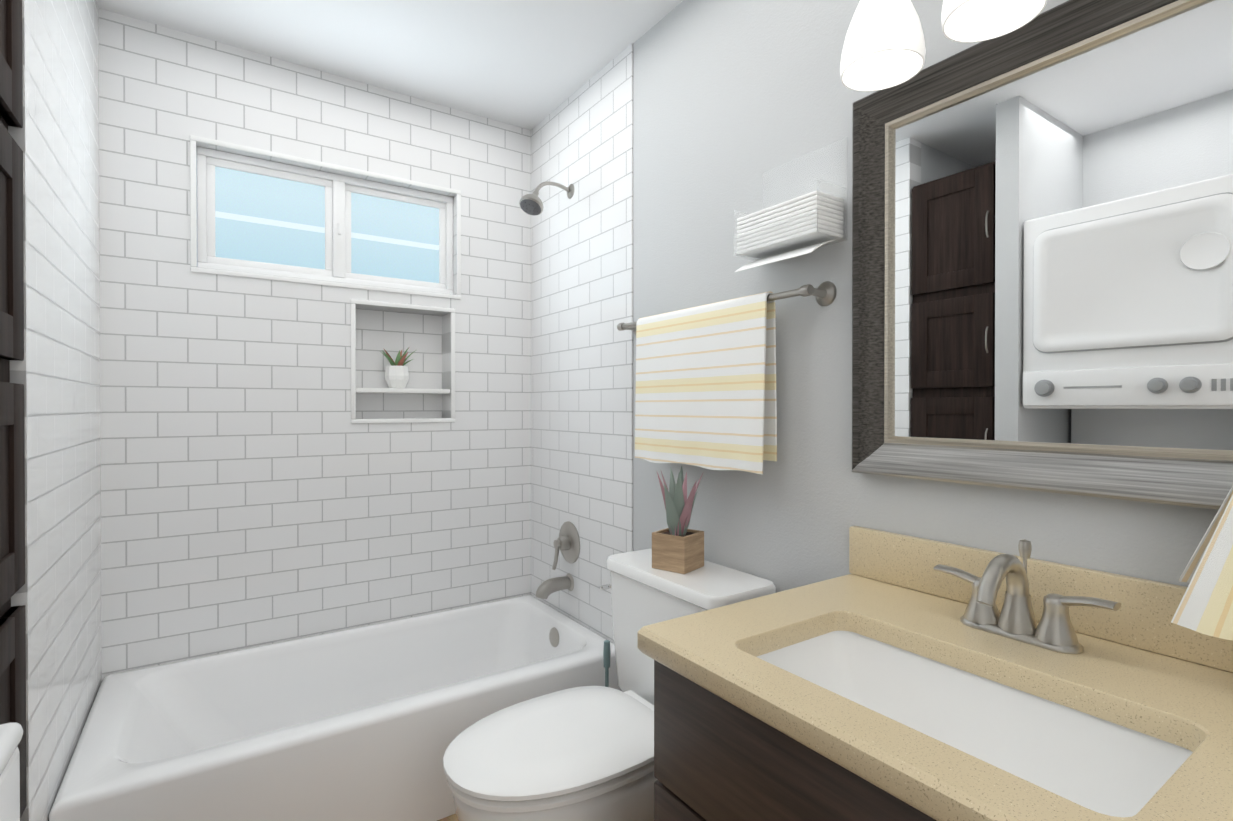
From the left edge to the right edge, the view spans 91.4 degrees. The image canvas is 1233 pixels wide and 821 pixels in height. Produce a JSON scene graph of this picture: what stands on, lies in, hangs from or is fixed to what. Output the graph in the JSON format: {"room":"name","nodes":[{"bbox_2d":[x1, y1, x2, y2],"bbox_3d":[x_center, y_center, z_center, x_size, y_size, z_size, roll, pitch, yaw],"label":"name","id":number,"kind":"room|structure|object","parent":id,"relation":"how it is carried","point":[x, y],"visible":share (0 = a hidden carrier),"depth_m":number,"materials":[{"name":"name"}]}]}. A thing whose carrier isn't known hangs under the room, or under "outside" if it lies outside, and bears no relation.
{"room":"bathroom","nodes":[
{"label":"bathroom","id":0,"kind":"room"},
{"bbox_2d":[8,0,101,820],"bbox_3d":[-1.433,-0.017,1.512,0.100,2.530,0.935,0,0,-34],"label":"wall","id":1,"kind":"structure","parent":0,"point":[56,373],"depth_m":1.41,"materials":[{"name":"tile"}]},
{"bbox_2d":[98,8,530,679],"bbox_3d":[-1.062,-0.022,2.429,1.740,2.530,0.170,0,0,-34],"label":"wall","id":2,"kind":"structure","parent":0,"point":[258,488],"depth_m":2.22,"materials":[{"name":"tile"}]},
{"bbox_2d":[197,147,452,293],"bbox_3d":[-1.097,-0.709,2.373,0.911,0.429,0.067,0,0,-34],"label":"sliding window","id":3,"kind":"structure","parent":2,"relation":"in","point":[259,216],"depth_m":2.33,"materials":[{"name":"white plastic"}]},
{"bbox_2d":[190,135,460,423],"bbox_3d":[-1.061,-0.445,2.321,0.949,0.994,0.007,0,0,-34],"label":"trim","id":4,"kind":"structure","parent":2,"relation":"attached to","point":[193,225],"depth_m":2.34,"materials":[{"name":"white tile"}]},
{"bbox_2d":[356,388,449,393],"bbox_3d":[-0.896,-0.081,2.509,0.377,0.018,0.112,0,0,-34],"label":"niche shelf","id":5,"kind":"object","parent":2,"relation":"attached to","point":[402,390],"visible":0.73,"depth_m":2.46,"materials":[{"name":"white ceramic"}]},
{"bbox_2d":[381,348,415,387],"bbox_3d":[-0.902,-0.179,2.495,0.146,0.174,0.123,0,0,-34],"label":"potted plant","id":6,"kind":"object","parent":5,"relation":"on","point":[396,374],"visible":1,"depth_m":2.47,"materials":[{"name":"white ceramic"}]},
{"bbox_2d":[96,0,682,129],"bbox_3d":[-0.360,-1.308,0.809,2.500,0.060,3.610,0,0,-34],"label":"ceiling","id":7,"kind":"structure","parent":0,"point":[528,64],"depth_m":2.08,"materials":[{"name":"white paint"}]},
{"bbox_2d":[437,813,457,820],"bbox_3d":[-0.360,1.257,0.823,2.500,0.110,3.610,0,0,-34],"label":"floor","id":8,"kind":"structure","parent":0,"point":[453,817],"depth_m":1.77,"materials":[{"name":"beige tile"}]},
{"bbox_2d":[0,722,22,820],"bbox_3d":[-0.913,0.219,0.323,0.739,1.969,0.680,0,0,-34],"label":"washing machine","id":9,"kind":"object","parent":8,"relation":"on","point":[11,734],"visible":1,"depth_m":0.77,"materials":[{"name":"white"}]},
{"bbox_2d":[0,0,26,818],"bbox_3d":[-1.290,0.076,0.819,0.672,2.249,0.365,0,0,-34],"label":"linen cabinet","id":10,"kind":"object","parent":8,"relation":"on","point":[12,583],"visible":0.88,"depth_m":1.08,"materials":[{"name":"brown wood"}]},
{"bbox_2d":[49,595,621,820],"bbox_3d":[-0.805,1.020,2.034,1.514,0.349,0.778,0,0,-34],"label":"bathtub","id":11,"kind":"object","parent":8,"relation":"on","point":[372,722],"visible":0.79,"depth_m":1.81,"materials":[{"name":"white ceramic"}]},
{"bbox_2d":[603,640,610,686],"bbox_3d":[-0.031,0.970,1.960,0.100,0.449,0.100,0,0,-34],"label":"toilet brush","id":12,"kind":"object","parent":8,"relation":"on","point":[606,655],"visible":0.23,"depth_m":1.95,"materials":[{"name":"teal"}]},
{"bbox_2d":[443,548,775,820],"bbox_3d":[-0.045,0.823,1.552,0.798,0.749,0.516,0,0,-34],"label":"toilet","id":13,"kind":"object","parent":8,"relation":"on","point":[584,753],"visible":0.71,"depth_m":1.45,"materials":[{"name":"white ceramic"}]},
{"bbox_2d":[652,466,703,573],"bbox_3d":[0.176,0.305,1.712,0.140,0.282,0.142,0,0,-34],"label":"potted plant","id":14,"kind":"object","parent":13,"relation":"on","point":[677,545],"visible":1,"depth_m":1.68,"materials":[{"name":"brown wood"}]},
{"bbox_2d":[637,526,1232,820],"bbox_3d":[0.506,0.734,0.898,0.621,0.933,0.770,0,0,-34],"label":"bathroom vanity","id":15,"kind":"object","parent":8,"relation":"on","point":[881,682],"visible":0.96,"depth_m":0.89,"materials":[{"name":"beige stone"}]},
{"bbox_2d":[933,539,1120,653],"bbox_3d":[0.635,0.297,0.982,0.160,0.156,0.266,0,0,-34],"label":"faucet","id":16,"kind":"object","parent":15,"relation":"on","point":[1052,630],"visible":1,"depth_m":0.98,"materials":[{"name":"silver metal"}]},
{"bbox_2d":[531,43,632,642],"bbox_3d":[-0.120,-0.022,2.479,0.122,2.530,0.800,0,0,-34],"label":"tiled wall","id":17,"kind":"structure","parent":0,"point":[582,357],"depth_m":2.38,"materials":[{"name":"tile"}]},
{"bbox_2d":[519,181,573,215],"bbox_3d":[-0.271,-0.846,2.381,0.240,0.161,0.107,0,0,-34],"label":"shower head","id":18,"kind":"object","parent":17,"relation":"attached to","point":[530,204],"visible":1,"depth_m":2.34},
{"bbox_2d":[536,573,573,598],"bbox_3d":[-0.255,0.714,2.441,0.156,0.083,0.072,0,0,-34],"label":"tub spout","id":19,"kind":"object","parent":17,"relation":"attached to","point":[546,588],"visible":1,"depth_m":2.42,"materials":[{"name":"silver metal"}]},
{"bbox_2d":[552,521,579,569],"bbox_3d":[-0.231,0.549,2.457,0.096,0.182,0.170,0,0,-34],"label":"tub valve","id":20,"kind":"object","parent":17,"relation":"attached to","point":[567,542],"visible":1,"depth_m":2.44,"materials":[{"name":"silver metal"}]},
{"bbox_2d":[633,0,1218,592],"bbox_3d":[0.819,-0.015,1.093,0.116,2.530,2.550,0,0,-34],"label":"wall","id":21,"kind":"structure","parent":0,"point":[733,100],"depth_m":1.55,"materials":[{"name":"grey paint"}]},
{"bbox_2d":[617,281,836,334],"bbox_3d":[0.257,-0.283,1.747,0.088,0.060,0.825,0,0,-34],"label":"towel rail","id":22,"kind":"object","parent":21,"relation":"attached to","point":[825,293],"visible":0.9,"depth_m":1.44,"materials":[{"name":"silver metal"}]},
{"bbox_2d":[635,291,776,473],"bbox_3d":[0.229,-0.069,1.728,0.062,0.460,0.546,0,0,-34],"label":"bath towel","id":23,"kind":"object","parent":22,"relation":"hanging from","point":[705,396],"visible":1,"depth_m":1.65,"materials":[{"name":"white fabric"}]},
{"bbox_2d":[733,139,847,271],"bbox_3d":[0.419,-0.495,1.478,0.120,0.283,0.260,0,0,-34],"label":"holder","id":24,"kind":"object","parent":21,"relation":"attached to","point":[810,222],"visible":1,"depth_m":1.43,"materials":[{"name":"white plastic"}]},
{"bbox_2d":[840,0,1046,90],"bbox_3d":[0.658,-0.826,1.022,0.230,0.340,0.580,0,0,-34],"label":"sconce","id":25,"kind":"object","parent":21,"relation":"attached to","point":[884,46],"visible":0.98,"depth_m":1.10,"materials":[{"name":"white glass"}]},
{"bbox_2d":[852,0,1232,508],"bbox_3d":[0.739,-0.274,1.070,0.040,0.830,0.705,0,0,-34],"label":"mirror","id":26,"kind":"object","parent":21,"relation":"attached to","point":[1042,252],"visible":0.96,"depth_m":1.04,"materials":[{"name":"grey mirror"}]},
{"bbox_3d":[0.937,-0.130,0.743,0.086,0.227,0.206,0,0,-34],"label":"towel ring","id":27,"kind":"object","parent":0,"visible":0},
{"bbox_2d":[1171,486,1232,639],"bbox_3d":[0.900,0.121,0.720,0.080,0.366,0.352,0,0,-34],"label":"hand towel","id":28,"kind":"object","parent":27,"relation":"hanging from","point":[1205,606],"visible":1,"depth_m":0.82,"materials":[{"name":"white fabric"}]}
]}

